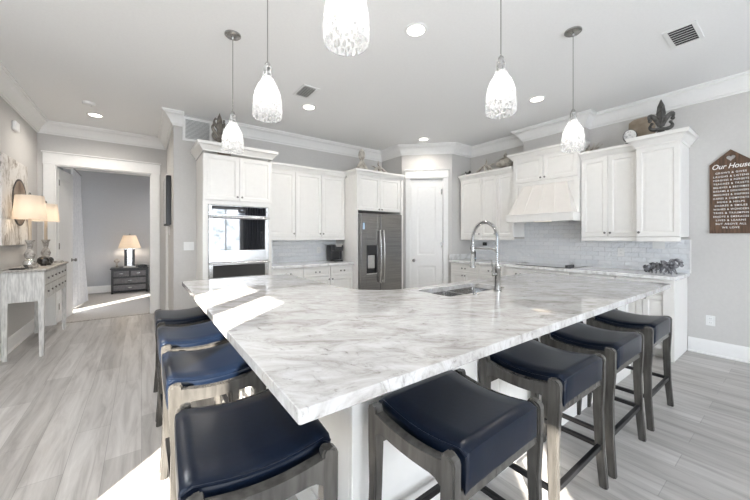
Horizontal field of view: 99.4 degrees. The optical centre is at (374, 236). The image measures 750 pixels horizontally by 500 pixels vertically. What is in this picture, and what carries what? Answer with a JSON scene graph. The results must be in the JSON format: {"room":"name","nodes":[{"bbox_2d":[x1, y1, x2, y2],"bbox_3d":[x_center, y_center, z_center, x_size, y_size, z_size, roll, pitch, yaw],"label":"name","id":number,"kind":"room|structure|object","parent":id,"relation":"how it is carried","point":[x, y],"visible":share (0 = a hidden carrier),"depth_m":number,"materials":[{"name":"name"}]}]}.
{"room":"kitchen","nodes":[
{"label":"kitchen","id":0,"kind":"room"},
{"bbox_2d":[0,96,36,343],"bbox_3d":[-1.898,-0.195,0.356,0.120,3.080,11.060,0,0,-36],"label":"wall","id":1,"kind":"structure","parent":0,"point":[22,146],"depth_m":4.04,"materials":[{"name":"beige paint"}]},
{"bbox_2d":[0,151,26,245],"bbox_3d":[-4.332,-0.415,3.816,0.043,1.020,0.980,0,0,-36],"label":"canvas painting","id":2,"kind":"object","parent":1,"relation":"attached to","point":[13,174],"visible":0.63,"depth_m":3.67,"materials":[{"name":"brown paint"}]},
{"bbox_2d":[12,120,19,132],"bbox_3d":[-4.403,-1.355,3.901,0.038,0.110,0.160,0,0,-36],"label":"door chime","id":3,"kind":"object","parent":1,"relation":"attached to","point":[15,125],"visible":1,"depth_m":3.86,"materials":[{"name":"white plastic"}]},
{"bbox_2d":[0,319,33,360],"bbox_3d":[-3.392,1.262,2.516,0.028,0.165,5.570,0,0,-36],"label":"baseboard","id":4,"kind":"structure","parent":1,"relation":"attached to","point":[19,336],"depth_m":4.02,"materials":[{"name":"paint"}]},
{"bbox_2d":[0,60,183,149],"bbox_3d":[-1.151,-1.647,0.904,1.735,0.175,10.820,0,0,-36],"label":"trim","id":5,"kind":"structure","parent":1,"relation":"attached to","point":[11,91],"depth_m":4.75,"materials":[{"name":"paint"}]},
{"bbox_2d":[37,133,165,309],"bbox_3d":[-4.385,-0.195,5.316,1.740,3.080,0.120,0,0,-36],"label":"wall","id":6,"kind":"structure","parent":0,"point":[46,142],"depth_m":5.23,"materials":[{"name":"beige paint"}]},
{"bbox_2d":[58,168,76,321],"bbox_3d":[-5.089,0.130,5.263,0.107,2.410,0.620,0,0,-28],"label":"door","id":7,"kind":"structure","parent":6,"relation":"attached to","point":[65,180],"depth_m":5.28,"materials":[{"name":"paint"}]},
{"bbox_2d":[41,150,160,325],"bbox_3d":[-4.431,0.024,5.248,1.495,2.642,0.155,0,0,-36],"label":"door frame","id":8,"kind":"structure","parent":6,"relation":"attached to","point":[51,160],"depth_m":5.14,"materials":[{"name":"paint"}]},
{"bbox_2d":[63,169,149,286],"bbox_3d":[-5.423,-0.195,8.598,4.570,3.080,0.120,0,0,-36],"label":"wall","id":9,"kind":"structure","parent":0,"point":[114,206],"depth_m":7.78,"materials":[{"name":"grey paint"}]},
{"bbox_2d":[63,168,149,176],"bbox_3d":[-4.572,-1.647,7.201,4.050,0.175,3.140,0,0,-36],"label":"trim","id":10,"kind":"structure","parent":9,"relation":"attached to","point":[63,168],"depth_m":7.71,"materials":[{"name":"paint"}]},
{"bbox_2d":[87,282,149,293],"bbox_3d":[-5.122,1.256,7.950,4.050,0.165,1.280,0,0,-36],"label":"baseboard","id":11,"kind":"structure","parent":9,"relation":"attached to","point":[106,288],"depth_m":7.64,"materials":[{"name":"paint"}]},
{"bbox_2d":[166,129,172,309],"bbox_3d":[-3.265,-0.195,5.158,0.120,3.080,1.460,0,0,-36],"label":"wall","id":12,"kind":"structure","parent":0,"point":[169,152],"depth_m":4.91,"materials":[{"name":"beige paint"}]},
{"bbox_2d":[163,175,170,225],"bbox_3d":[-3.299,-0.555,5.046,0.068,0.740,0.720,0,0,-36],"label":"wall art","id":13,"kind":"object","parent":12,"relation":"attached to","point":[167,181],"visible":1,"depth_m":4.76,"materials":[{"name":"black plastic"}]},
{"bbox_2d":[166,174,167,309],"bbox_3d":[-3.536,0.145,5.405,0.025,2.400,0.200,0,0,-36],"label":"trim","id":14,"kind":"structure","parent":12,"relation":"attached to","point":[166,174],"depth_m":5.32,"materials":[{"name":"paint"}]},
{"bbox_2d":[173,115,381,309],"bbox_3d":[-0.830,-0.195,5.965,5.000,3.080,0.120,0,0,-36],"label":"wall","id":15,"kind":"structure","parent":0,"point":[184,163],"depth_m":4.55,"materials":[{"name":"beige paint"}]},
{"bbox_2d":[184,242,193,249],"bbox_3d":[-2.658,0.130,4.543,0.130,0.120,0.010,0,0,-36],"label":"light switch","id":16,"kind":"object","parent":15,"relation":"attached to","point":[187,245],"visible":1,"depth_m":4.54,"materials":[{"name":"white plastic"}]},
{"bbox_2d":[182,116,211,141],"bbox_3d":[-2.567,-1.540,4.605,0.380,0.340,0.018,0,0,-36],"label":"air vent","id":17,"kind":"object","parent":15,"relation":"in","point":[193,129],"visible":0.8,"depth_m":4.59,"materials":[{"name":"metal"}]},
{"bbox_2d":[267,161,296,239],"bbox_3d":[-1.556,-0.549,5.100,0.473,1.202,0.412,0,0,-36],"label":"upper cabinet","id":18,"kind":"object","parent":15,"relation":"attached to","point":[283,174],"visible":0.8,"depth_m":5.01,"materials":[{"name":"paint"}]},
{"bbox_2d":[272,240,335,262],"bbox_3d":[-1.302,0.229,5.537,1.399,0.398,0.012,0,0,-36],"label":"backsplash","id":19,"kind":"structure","parent":15,"relation":"attached to","point":[282,250],"depth_m":5.52,"materials":[{"name":"white tile"}]},
{"bbox_2d":[295,165,345,239],"bbox_3d":[-0.993,-0.549,5.513,0.920,1.202,0.412,0,0,-36],"label":"upper cabinet","id":20,"kind":"object","parent":15,"relation":"attached to","point":[319,192],"visible":0.96,"depth_m":5.38,"materials":[{"name":"paint"}]},
{"bbox_2d":[0,0,749,150],"bbox_3d":[-0.428,-1.785,3.457,7.320,0.100,14.320,0,0,-36],"label":"ceiling","id":21,"kind":"structure","parent":0,"point":[132,59],"depth_m":3.13,"materials":[{"name":"paint"}]},
{"bbox_2d":[82,101,94,106],"bbox_3d":[-3.698,-1.716,4.109,0.130,0.039,0.130,0,0,-36],"label":"smoke detector","id":22,"kind":"object","parent":21,"relation":"attached to","point":[86,103],"visible":1,"depth_m":4.08,"materials":[{"name":"white plastic"}]},
{"bbox_2d":[86,112,103,117],"bbox_3d":[-3.981,-1.731,4.521,0.190,0.008,0.190,0,0,-36],"label":"recessed light","id":23,"kind":"object","parent":21,"relation":"in","point":[96,115],"visible":1,"depth_m":4.52,"materials":[{"name":"white"}]},
{"bbox_2d":[221,30,243,151],"bbox_3d":[-1.219,-1.234,2.725,0.176,1.003,0.176,0,0,-18],"label":"pendant light","id":24,"kind":"object","parent":21,"relation":"hanging from","point":[233,35],"visible":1,"depth_m":2.71,"materials":[{"name":"white glass"}]},
{"bbox_2d":[230,111,235,123],"bbox_3d":[-1.219,-1.022,2.725,0.044,0.105,0.044,0,0,-36],"label":"socket","id":25,"kind":"object","parent":24,"relation":"attached to","point":[232,118],"depth_m":2.71,"materials":[{"name":"silver metal"}]},
{"bbox_2d":[252,0,281,115],"bbox_3d":[-0.662,-1.234,1.958,0.176,1.003,0.176,0,0,-18],"label":"pendant light","id":26,"kind":"object","parent":21,"relation":"hanging from","point":[267,93],"visible":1,"depth_m":1.94,"materials":[{"name":"white glass"}]},
{"bbox_2d":[264,62,270,80],"bbox_3d":[-0.662,-1.022,1.958,0.044,0.105,0.044,0,0,-36],"label":"socket","id":27,"kind":"object","parent":26,"relation":"attached to","point":[267,71],"depth_m":1.94,"materials":[{"name":"silver metal"}]},
{"bbox_2d":[293,84,319,98],"bbox_3d":[-0.820,-1.726,3.796,0.210,0.019,0.330,0,0,-36],"label":"ceiling vent","id":28,"kind":"object","parent":21,"relation":"in","point":[305,91],"visible":1,"depth_m":3.78,"materials":[{"name":"white plastic"}]},
{"bbox_2d":[302,104,315,109],"bbox_3d":[-0.881,-1.731,4.244,0.190,0.008,0.190,0,0,-36],"label":"recessed light","id":29,"kind":"object","parent":21,"relation":"in","point":[305,106],"visible":1,"depth_m":4.24,"materials":[{"name":"white"}]},
{"bbox_2d":[323,0,369,44],"bbox_3d":[-0.108,-1.234,1.204,0.176,1.003,0.176,0,0,-18],"label":"pendant light","id":30,"kind":"object","parent":21,"relation":"hanging from","point":[346,8],"visible":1,"depth_m":1.19,"materials":[{"name":"white glass"}]},
{"bbox_2d":[405,22,426,37],"bbox_3d":[0.344,-1.731,2.665,0.190,0.008,0.190,0,0,-36],"label":"recessed light","id":31,"kind":"object","parent":21,"relation":"in","point":[417,29],"visible":1,"depth_m":2.65,"materials":[{"name":"white plastic"}]},
{"bbox_2d":[485,0,516,114],"bbox_3d":[0.748,-1.234,1.888,0.176,1.003,0.176,0,0,-18],"label":"pendant light","id":32,"kind":"object","parent":21,"relation":"hanging from","point":[501,88],"visible":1,"depth_m":1.88,"materials":[{"name":"white glass"}]},
{"bbox_2d":[497,55,504,74],"bbox_3d":[0.748,-1.022,1.888,0.044,0.105,0.044,0,0,-36],"label":"socket","id":33,"kind":"object","parent":32,"relation":"attached to","point":[501,64],"depth_m":1.87,"materials":[{"name":"silver metal"}]},
{"bbox_2d":[529,96,545,102],"bbox_3d":[2.037,-1.731,3.998,0.190,0.008,0.190,0,0,-36],"label":"recessed light","id":34,"kind":"object","parent":21,"relation":"in","point":[536,98],"visible":1,"depth_m":4.00,"materials":[{"name":"white"}]},
{"bbox_2d":[561,26,585,150],"bbox_3d":[1.669,-1.234,2.679,0.176,1.003,0.176,0,0,-18],"label":"pendant light","id":35,"kind":"object","parent":21,"relation":"hanging from","point":[573,31],"visible":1,"depth_m":2.67,"materials":[{"name":"white glass"}]},
{"bbox_2d":[570,109,575,121],"bbox_3d":[1.669,-1.022,2.679,0.044,0.105,0.044,0,0,-36],"label":"socket","id":36,"kind":"object","parent":35,"relation":"attached to","point":[573,116],"depth_m":2.66,"materials":[{"name":"silver metal"}]},
{"bbox_2d":[662,20,704,48],"bbox_3d":[2.651,-1.726,2.734,0.370,0.019,0.210,0,0,-36],"label":"ceiling vent","id":37,"kind":"object","parent":21,"relation":"in","point":[690,32],"visible":1,"depth_m":2.72,"materials":[{"name":"white plastic"}]},
{"bbox_2d":[0,289,749,499],"bbox_3d":[-0.428,1.392,3.457,7.320,0.106,14.320,0,0,-36],"label":"floor","id":38,"kind":"structure","parent":0,"point":[77,419],"depth_m":2.25,"materials":[{"name":"grey wood"}]},
{"bbox_2d":[0,261,68,362],"bbox_3d":[-4.258,0.853,4.032,0.360,0.985,1.376,0,0,-36],"label":"console table","id":39,"kind":"object","parent":38,"relation":"on","point":[35,285],"visible":0.97,"depth_m":3.56,"materials":[{"name":"grey wood"}]},
{"bbox_2d":[8,268,26,269],"bbox_3d":[-3.940,0.353,3.509,0.150,0.014,0.150,0,0,-36],"label":"dish","id":40,"kind":"object","parent":39,"relation":"on","point":[10,268],"visible":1,"depth_m":3.50,"materials":[{"name":"stone"}]},
{"bbox_2d":[22,259,35,268],"bbox_3d":[-3.899,0.302,3.588,0.110,0.116,0.110,0,0,-36],"label":"decorative ball","id":41,"kind":"object","parent":39,"relation":"on","point":[28,263],"visible":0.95,"depth_m":3.56,"materials":[{"name":"silver glass"}]},
{"bbox_2d":[11,192,47,267],"bbox_3d":[-4.061,-0.083,3.742,0.290,0.885,0.290,0,0,-36],"label":"table lamp","id":42,"kind":"object","parent":39,"relation":"on","point":[29,207],"visible":0.86,"depth_m":3.69,"materials":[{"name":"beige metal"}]},
{"bbox_2d":[37,256,49,265],"bbox_3d":[-4.147,0.299,3.977,0.116,0.122,0.116,0,0,-36],"label":"decorative ball","id":43,"kind":"object","parent":39,"relation":"on","point":[43,260],"visible":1,"depth_m":3.95,"materials":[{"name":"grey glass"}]},
{"bbox_2d":[32,201,59,263],"bbox_3d":[-4.392,-0.060,4.244,0.270,0.840,0.270,0,0,-36],"label":"table lamp","id":44,"kind":"object","parent":39,"relation":"on","point":[52,211],"visible":0.64,"depth_m":4.23,"materials":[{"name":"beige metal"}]},
{"bbox_2d":[57,312,149,323],"bbox_3d":[-4.448,1.341,5.270,1.205,0.008,0.060,0,0,-36],"label":"trim","id":45,"kind":"structure","parent":38,"relation":"on","point":[149,312],"depth_m":5.24,"materials":[{"name":"grey wood"}]},
{"bbox_2d":[110,266,148,293],"bbox_3d":[-5.991,1.039,7.783,0.740,0.600,0.442,0,0,-36],"label":"nightstand","id":46,"kind":"object","parent":38,"relation":"on","point":[129,279],"visible":1,"depth_m":7.61,"materials":[{"name":"black paint"}]},
{"bbox_2d":[118,234,140,267],"bbox_3d":[-5.988,0.329,7.761,0.450,0.820,0.450,0,0,-36],"label":"table lamp","id":47,"kind":"object","parent":46,"relation":"on","point":[127,241],"visible":1,"depth_m":7.70,"materials":[{"name":"beige fabric"}]},
{"bbox_2d":[127,249,131,265],"bbox_3d":[-5.988,0.501,7.761,0.094,0.405,0.060,0,0,-36],"label":"mirror","id":48,"kind":"object","parent":47,"relation":"on","point":[129,251],"depth_m":7.74,"materials":[{"name":"mirror"}]},
{"bbox_2d":[153,306,215,420],"bbox_3d":[-1.591,0.981,2.666,0.426,0.728,0.580,0,0,-36],"label":"bar stool","id":49,"kind":"object","parent":38,"relation":"on","point":[196,315],"visible":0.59,"depth_m":2.55,"materials":[{"name":"blue leather"}]},
{"bbox_2d":[156,321,230,472],"bbox_3d":[-1.224,0.981,2.166,0.426,0.728,0.580,0,0,-36],"label":"bar stool","id":50,"kind":"object","parent":38,"relation":"on","point":[204,335],"visible":0.48,"depth_m":2.05,"materials":[{"name":"blue leather"}]},
{"bbox_2d":[160,342,265,499],"bbox_3d":[-0.863,0.981,1.674,0.426,0.728,0.580,0,0,-36],"label":"bar stool","id":51,"kind":"object","parent":38,"relation":"on","point":[193,375],"visible":0.7,"depth_m":1.52,"materials":[{"name":"blue leather"}]},
{"bbox_2d":[190,139,278,306],"bbox_3d":[-2.018,0.058,4.575,1.035,2.574,0.712,0,0,-36],"label":"tall cabinet","id":52,"kind":"object","parent":38,"relation":"on","point":[220,179],"visible":0.43,"depth_m":4.32,"materials":[{"name":"paint"}]},
{"bbox_2d":[211,113,227,142],"bbox_3d":[-2.120,-1.455,4.343,0.089,0.470,0.225,0,0,39],"label":"finial","id":53,"kind":"object","parent":52,"relation":"on","point":[219,125],"visible":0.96,"depth_m":4.32,"materials":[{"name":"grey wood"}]},
{"bbox_2d":[218,136,230,155],"bbox_3d":[-2.243,-1.370,4.731,0.183,0.303,0.062,0,0,-36],"label":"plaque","id":54,"kind":"object","parent":52,"relation":"on","point":[228,141],"visible":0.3,"depth_m":4.75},
{"bbox_2d":[208,205,269,279],"bbox_3d":[-1.987,0.095,4.540,0.772,1.030,0.629,0,0,-36],"label":"double wall oven","id":55,"kind":"object","parent":52,"relation":"in","point":[238,236],"visible":0.91,"depth_m":4.31,"materials":[{"name":"silver metal"}]},
{"bbox_2d":[174,389,337,499],"bbox_3d":[-0.430,0.981,1.080,0.426,0.728,0.580,0,0,-33],"label":"bar stool","id":56,"kind":"object","parent":38,"relation":"on","point":[250,447],"visible":0.9,"depth_m":0.95,"materials":[{"name":"blue leather"}]},
{"bbox_2d":[272,268,302,277],"bbox_3d":[-1.479,0.907,5.010,0.490,0.875,0.648,0,0,-36],"label":"base cabinet","id":57,"kind":"object","parent":38,"relation":"on","point":[298,272],"visible":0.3,"depth_m":4.79,"materials":[{"name":"paint"}]},
{"bbox_2d":[272,260,353,268],"bbox_3d":[-1.108,0.448,5.273,1.399,0.040,0.643,0,0,-36],"label":"countertop","id":58,"kind":"structure","parent":57,"relation":"on","point":[283,265],"depth_m":5.14,"materials":[{"name":"stone"}]},
{"bbox_2d":[327,245,342,261],"bbox_3d":[-0.694,0.280,5.678,0.240,0.296,0.305,0,0,-36],"label":"coffee maker","id":59,"kind":"object","parent":58,"relation":"on","point":[334,252],"visible":1,"depth_m":5.61,"materials":[{"name":"black plastic"}]},
{"bbox_2d":[303,266,329,284],"bbox_3d":[-1.091,0.907,5.295,0.468,0.875,0.648,0,0,-36],"label":"base cabinet","id":60,"kind":"object","parent":38,"relation":"on","point":[321,274],"visible":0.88,"depth_m":5.07,"materials":[{"name":"paint"}]},
{"bbox_2d":[330,265,352,288],"bbox_3d":[-0.725,0.907,5.564,0.438,0.875,0.648,0,0,-36],"label":"base cabinet","id":61,"kind":"object","parent":38,"relation":"on","point":[340,275],"visible":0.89,"depth_m":5.33,"materials":[{"name":"paint"}]},
{"bbox_2d":[336,168,404,288],"bbox_3d":[-0.115,0.098,5.916,1.084,2.495,0.802,0,0,-36],"label":"tall cabinet","id":62,"kind":"object","parent":38,"relation":"on","point":[366,191],"visible":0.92,"depth_m":5.58,"materials":[{"name":"paint"}]},
{"bbox_2d":[356,149,367,168],"bbox_3d":[-0.237,-1.362,5.681,0.300,0.420,0.300,0,0,-36],"label":"finial","id":63,"kind":"object","parent":62,"relation":"on","point":[361,155],"visible":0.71,"depth_m":5.63,"materials":[{"name":"beige ceramic"}]},
{"bbox_2d":[372,161,385,171],"bbox_3d":[0.075,-1.284,5.912,0.155,0.250,0.406,0,0,42],"label":"antler mount","id":64,"kind":"object","parent":62,"relation":"on","point":[379,168],"visible":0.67,"depth_m":5.87,"materials":[{"name":"beige"}]},
{"bbox_2d":[358,213,401,289],"bbox_3d":[-0.065,0.470,5.860,0.905,1.750,0.815,0,0,-36],"label":"refrigerator","id":65,"kind":"object","parent":38,"relation":"on","point":[379,235],"visible":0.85,"depth_m":5.54,"materials":[{"name":"silver metal"}]},
{"bbox_2d":[239,304,630,499],"bbox_3d":[0.468,0.909,3.194,3.243,0.872,2.524,0,0,-36],"label":"kitchen island","id":66,"kind":"object","parent":38,"relation":"on","point":[402,478],"visible":0.06,"depth_m":1.36,"materials":[{"name":"paint"}]},
{"bbox_2d":[182,272,669,424],"bbox_3d":[0.422,0.451,3.008,3.609,0.040,2.850,0,0,-36],"label":"island countertop","id":67,"kind":"structure","parent":66,"relation":"on","point":[321,349],"depth_m":1.57,"materials":[{"name":"white stone"}]},
{"bbox_2d":[432,287,489,296],"bbox_3d":[0.731,0.572,2.646,0.766,0.198,0.376,0,0,-36],"label":"sink","id":68,"kind":"object","parent":67,"relation":"in","point":[469,290],"visible":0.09,"depth_m":2.89,"materials":[{"name":"silver metal"}]},
{"bbox_2d":[470,220,501,291],"bbox_3d":[0.885,0.147,2.609,0.121,0.569,0.291,0,0,-36],"label":"faucet","id":69,"kind":"object","parent":67,"relation":"on","point":[497,268],"visible":1,"depth_m":2.54,"materials":[{"name":"silver metal"}]},
{"bbox_2d":[368,368,543,499],"bbox_3d":[0.313,0.981,1.222,0.580,0.728,0.426,0,0,-38],"label":"bar stool","id":70,"kind":"object","parent":38,"relation":"on","point":[464,432],"visible":1,"depth_m":1.13,"materials":[{"name":"blue leather"}]},
{"bbox_2d":[451,262,478,282],"bbox_3d":[1.821,0.907,5.824,0.648,0.875,0.615,0,0,-36],"label":"base cabinet","id":71,"kind":"object","parent":38,"relation":"on","point":[460,272],"visible":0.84,"depth_m":5.66,"materials":[{"name":"paint"}]},
{"bbox_2d":[479,265,503,278],"bbox_3d":[2.140,0.907,5.389,0.648,0.875,0.461,0,0,-36],"label":"base cabinet","id":72,"kind":"object","parent":38,"relation":"on","point":[485,271],"visible":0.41,"depth_m":5.29,"materials":[{"name":"paint"}]},
{"bbox_2d":[504,267,535,275],"bbox_3d":[2.422,0.907,5.005,0.648,0.875,0.491,0,0,-36],"label":"base cabinet","id":73,"kind":"object","parent":38,"relation":"on","point":[508,271],"visible":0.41,"depth_m":4.88,"materials":[{"name":"paint"}]},
{"bbox_2d":[479,338,608,499],"bbox_3d":[0.899,0.981,1.708,0.580,0.728,0.426,0,0,-36],"label":"bar stool","id":74,"kind":"object","parent":38,"relation":"on","point":[563,378],"visible":0.78,"depth_m":1.58,"materials":[{"name":"leather"}]},
{"bbox_2d":[535,269,569,274],"bbox_3d":[2.703,0.907,4.622,0.648,0.875,0.456,0,0,-36],"label":"base cabinet","id":75,"kind":"object","parent":38,"relation":"on","point":[536,270],"visible":0.03,"depth_m":4.43,"materials":[{"name":"paint"}]},
{"bbox_2d":[569,272,615,278],"bbox_3d":[2.992,0.907,4.229,0.648,0.875,0.518,0,0,-36],"label":"base cabinet","id":76,"kind":"object","parent":38,"relation":"on","point":[570,273],"visible":0.02,"depth_m":4.04,"materials":[{"name":"paint"}]},
{"bbox_2d":[541,321,646,478],"bbox_3d":[1.439,0.981,2.104,0.580,0.728,0.426,0,0,-36],"label":"bar stool","id":77,"kind":"object","parent":38,"relation":"on","point":[620,349],"visible":0.78,"depth_m":1.97,"materials":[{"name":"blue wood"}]},
{"bbox_2d":[586,308,673,431],"bbox_3d":[2.027,0.981,2.536,0.580,0.728,0.426,0,0,-36],"label":"bar stool","id":78,"kind":"object","parent":38,"relation":"on","point":[655,329],"visible":0.73,"depth_m":2.39,"materials":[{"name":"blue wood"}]},
{"bbox_2d":[616,276,686,361],"bbox_3d":[3.303,0.907,3.805,0.648,0.875,0.532,0,0,-36],"label":"base cabinet","id":79,"kind":"object","parent":38,"relation":"on","point":[672,302],"visible":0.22,"depth_m":3.55,"materials":[{"name":"paint"}]},
{"bbox_2d":[449,259,689,280],"bbox_3d":[2.543,0.448,4.828,0.643,0.040,3.115,0,0,-36],"label":"countertop","id":80,"kind":"structure","parent":79,"relation":"on","point":[588,270],"depth_m":4.11,"materials":[{"name":"stone"}]},
{"bbox_2d":[516,263,585,268],"bbox_3d":[2.619,0.411,4.763,0.500,0.034,0.780,0,0,-36],"label":"cooktop","id":81,"kind":"object","parent":80,"relation":"in","point":[571,266],"visible":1,"depth_m":4.69,"materials":[{"name":"black glass"}]},
{"bbox_2d":[643,259,683,274],"bbox_3d":[3.354,0.335,3.709,0.177,0.186,0.365,0,0,-36],"label":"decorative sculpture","id":82,"kind":"object","parent":80,"relation":"on","point":[670,266],"visible":1,"depth_m":3.66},
{"bbox_2d":[382,154,469,288],"bbox_3d":[0.980,-0.195,6.258,1.776,3.080,0.490,0,0,10],"label":"wall","id":83,"kind":"structure","parent":0,"point":[457,165],"depth_m":6.05,"materials":[{"name":"beige paint"}]},
{"bbox_2d":[411,179,441,287],"bbox_3d":[0.979,0.122,6.029,0.591,2.425,0.107,0,0,8],"label":"door","id":84,"kind":"structure","parent":83,"relation":"in","point":[426,195],"depth_m":6.05,"materials":[{"name":"paint"}]},
{"bbox_2d":[404,169,448,288],"bbox_3d":[0.983,0.034,6.059,0.835,2.622,0.155,0,0,8],"label":"trim","id":85,"kind":"structure","parent":83,"relation":"attached to","point":[418,174],"depth_m":6.02,"materials":[{"name":"paint"}]},
{"bbox_2d":[449,253,470,259],"bbox_3d":[1.632,0.376,6.080,0.626,0.102,0.022,0,0,-36],"label":"backsplash","id":86,"kind":"structure","parent":83,"relation":"attached to","point":[451,256],"depth_m":6.05,"materials":[{"name":"tile"}]},
{"bbox_2d":[524,127,588,150],"bbox_3d":[2.775,-1.445,4.915,0.190,0.580,0.880,0,0,-36],"label":"wall","id":87,"kind":"structure","parent":0,"point":[553,139],"depth_m":4.82,"materials":[{"name":"beige paint"}]},
{"bbox_2d":[470,91,749,349],"bbox_3d":[3.941,-0.195,3.587,0.120,3.080,9.360,0,0,-36],"label":"wall","id":88,"kind":"structure","parent":0,"point":[718,282],"depth_m":3.63,"materials":[{"name":"beige paint"}]},
{"bbox_2d":[458,172,480,239],"bbox_3d":[1.875,-0.549,5.950,0.412,1.202,0.455,0,0,-36],"label":"upper cabinet","id":89,"kind":"object","parent":88,"relation":"attached to","point":[470,183],"visible":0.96,"depth_m":5.87,"materials":[{"name":"paint"}]},
{"bbox_2d":[476,159,494,172],"bbox_3d":[2.017,-1.291,5.808,0.157,0.264,0.427,0,0,-25],"label":"antler mount","id":90,"kind":"object","parent":89,"relation":"on","point":[488,167],"visible":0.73,"depth_m":5.77,"materials":[{"name":"beige"}]},
{"bbox_2d":[214,70,749,161],"bbox_3d":[2.889,-1.647,3.749,10.221,0.175,3.479,0,0,29],"label":"trim","id":91,"kind":"structure","parent":88,"relation":"attached to","point":[738,83],"depth_m":4.91,"materials":[{"name":"paint"}]},
{"bbox_2d":[479,166,523,239],"bbox_3d":[2.192,-0.549,5.518,0.412,1.202,0.612,0,0,-36],"label":"upper cabinet","id":92,"kind":"object","parent":88,"relation":"attached to","point":[496,184],"visible":0.66,"depth_m":5.40,"materials":[{"name":"paint"}]},
{"bbox_2d":[496,151,512,167],"bbox_3d":[2.239,-1.312,5.451,0.310,0.320,0.310,0,0,-36],"label":"tureen","id":93,"kind":"object","parent":92,"relation":"on","point":[504,162],"visible":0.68,"depth_m":5.36,"materials":[{"name":"beige ceramic"}]},
{"bbox_2d":[496,160,512,167],"bbox_3d":[2.239,-1.214,5.451,0.310,0.125,0.310,0,0,-36],"label":"bowl","id":94,"kind":"object","parent":93,"relation":"on","point":[501,163],"depth_m":5.35,"materials":[{"name":"beige ceramic"}]},
{"bbox_2d":[505,176,580,223],"bbox_3d":[2.592,-0.533,4.815,0.598,0.617,0.980,0,0,-36],"label":"range hood","id":95,"kind":"object","parent":88,"relation":"attached to","point":[555,200],"visible":0.98,"depth_m":4.62,"materials":[{"name":"paint"}]},
{"bbox_2d":[507,139,589,184],"bbox_3d":[2.567,-1.085,4.797,0.264,0.480,1.096,0,0,-36],"label":"upper cabinet","id":96,"kind":"object","parent":95,"relation":"on","point":[548,162],"visible":1,"depth_m":4.68,"materials":[{"name":"paint"}]},
{"bbox_2d":[470,221,689,272],"bbox_3d":[2.806,0.057,5.022,0.012,0.743,3.117,0,0,-36],"label":"backsplash","id":97,"kind":"structure","parent":88,"relation":"attached to","point":[543,242],"depth_m":4.79,"materials":[{"name":"white tile"}]},
{"bbox_2d":[579,144,636,240],"bbox_3d":[3.144,-0.549,4.221,0.412,1.202,0.626,0,0,-36],"label":"upper cabinet","id":98,"kind":"object","parent":88,"relation":"attached to","point":[608,175],"visible":0.93,"depth_m":4.12,"materials":[{"name":"paint"}]},
{"bbox_2d":[585,143,602,151],"bbox_3d":[3.021,-1.236,4.487,0.032,0.154,0.349,0,0,-36],"label":"driftwood","id":99,"kind":"object","parent":98,"relation":"on","point":[593,147],"visible":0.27,"depth_m":4.44,"materials":[{"name":"beige wood"}]},
{"bbox_2d":[623,129,636,143],"bbox_3d":[3.218,-1.256,4.015,0.144,0.203,0.080,0,0,37],"label":"slice","id":100,"kind":"object","parent":98,"relation":"on","point":[630,133],"visible":0.67,"depth_m":4.00,"materials":[{"name":"ceramic"}]},
{"bbox_2d":[618,248,624,256],"bbox_3d":[3.325,0.205,4.297,0.010,0.115,0.075,0,0,-36],"label":"wall outlet","id":101,"kind":"object","parent":88,"relation":"attached to","point":[621,251],"visible":1,"depth_m":4.29,"materials":[{"name":"white plastic"}]},
{"bbox_2d":[652,241,664,248],"bbox_3d":[3.554,0.090,3.985,0.010,0.115,0.120,0,0,-36],"label":"light switch","id":102,"kind":"object","parent":88,"relation":"attached to","point":[655,244],"visible":0.71,"depth_m":3.98,"materials":[{"name":"white plastic"}]},
{"bbox_2d":[626,126,698,241],"bbox_3d":[3.403,-0.566,3.778,0.518,1.236,0.552,0,0,-36],"label":"upper cabinet","id":103,"kind":"object","parent":88,"relation":"attached to","point":[662,158],"visible":1,"depth_m":3.65,"materials":[{"name":"paint"}]},
{"bbox_2d":[628,117,655,136],"bbox_3d":[3.423,-1.345,4.085,0.073,0.383,0.274,0,0,-36],"label":"plaque","id":104,"kind":"object","parent":103,"relation":"on","point":[640,125],"visible":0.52,"depth_m":4.08,"materials":[{"name":"beige stone"}]},
{"bbox_2d":[647,100,674,132],"bbox_3d":[3.379,-1.407,3.756,0.250,0.440,0.089,0,0,34],"label":"fleur de lis","id":105,"kind":"object","parent":103,"relation":"on","point":[661,117],"visible":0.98,"depth_m":3.74,"materials":[{"name":"metal"}]},
{"bbox_2d":[690,240,690,272],"bbox_3d":[3.730,0.229,3.761,0.016,0.398,0.010,0,0,-36],"label":"trim","id":106,"kind":"structure","parent":88,"relation":"attached to","point":[690,240],"depth_m":3.75,"materials":[{"name":"paint"}]},
{"bbox_2d":[706,315,714,325],"bbox_3d":[3.830,0.955,3.630,0.010,0.115,0.075,0,0,-36],"label":"wall outlet","id":107,"kind":"object","parent":88,"relation":"attached to","point":[710,320],"visible":1,"depth_m":3.63,"materials":[{"name":"white plastic"}]},
{"bbox_2d":[688,336,749,362],"bbox_3d":[5.146,1.262,1.820,0.028,0.165,4.845,0,0,-36],"label":"baseboard","id":108,"kind":"structure","parent":88,"relation":"attached to","point":[708,347],"depth_m":3.57,"materials":[{"name":"paint"}]},
{"bbox_2d":[709,149,749,232],"bbox_3d":[3.917,-0.502,3.501,0.022,0.925,0.324,0,0,-36],"label":"wall sign","id":109,"kind":"object","parent":88,"relation":"attached to","point":[729,181],"visible":1,"depth_m":3.50,"materials":[{"name":"brown wood"}]},
{"bbox_3d":[-6.288,-0.195,6.015,0.120,3.080,3.260,0,0,-36],"label":"wall","id":110,"kind":"structure","parent":0,"visible":0},
{"bbox_3d":[-5.867,-1.285,5.909,0.433,0.028,1.570,0,0,-36],"label":"curtain rod","id":111,"kind":"object","parent":110,"relation":"attached to","visible":0},
{"bbox_2d":[71,169,87,307],"bbox_3d":[-5.798,0.035,6.213,0.156,2.580,0.988,0,0,-32],"label":"curtain","id":112,"kind":"object","parent":111,"relation":"hanging from","point":[80,292],"visible":0.79,"depth_m":6.19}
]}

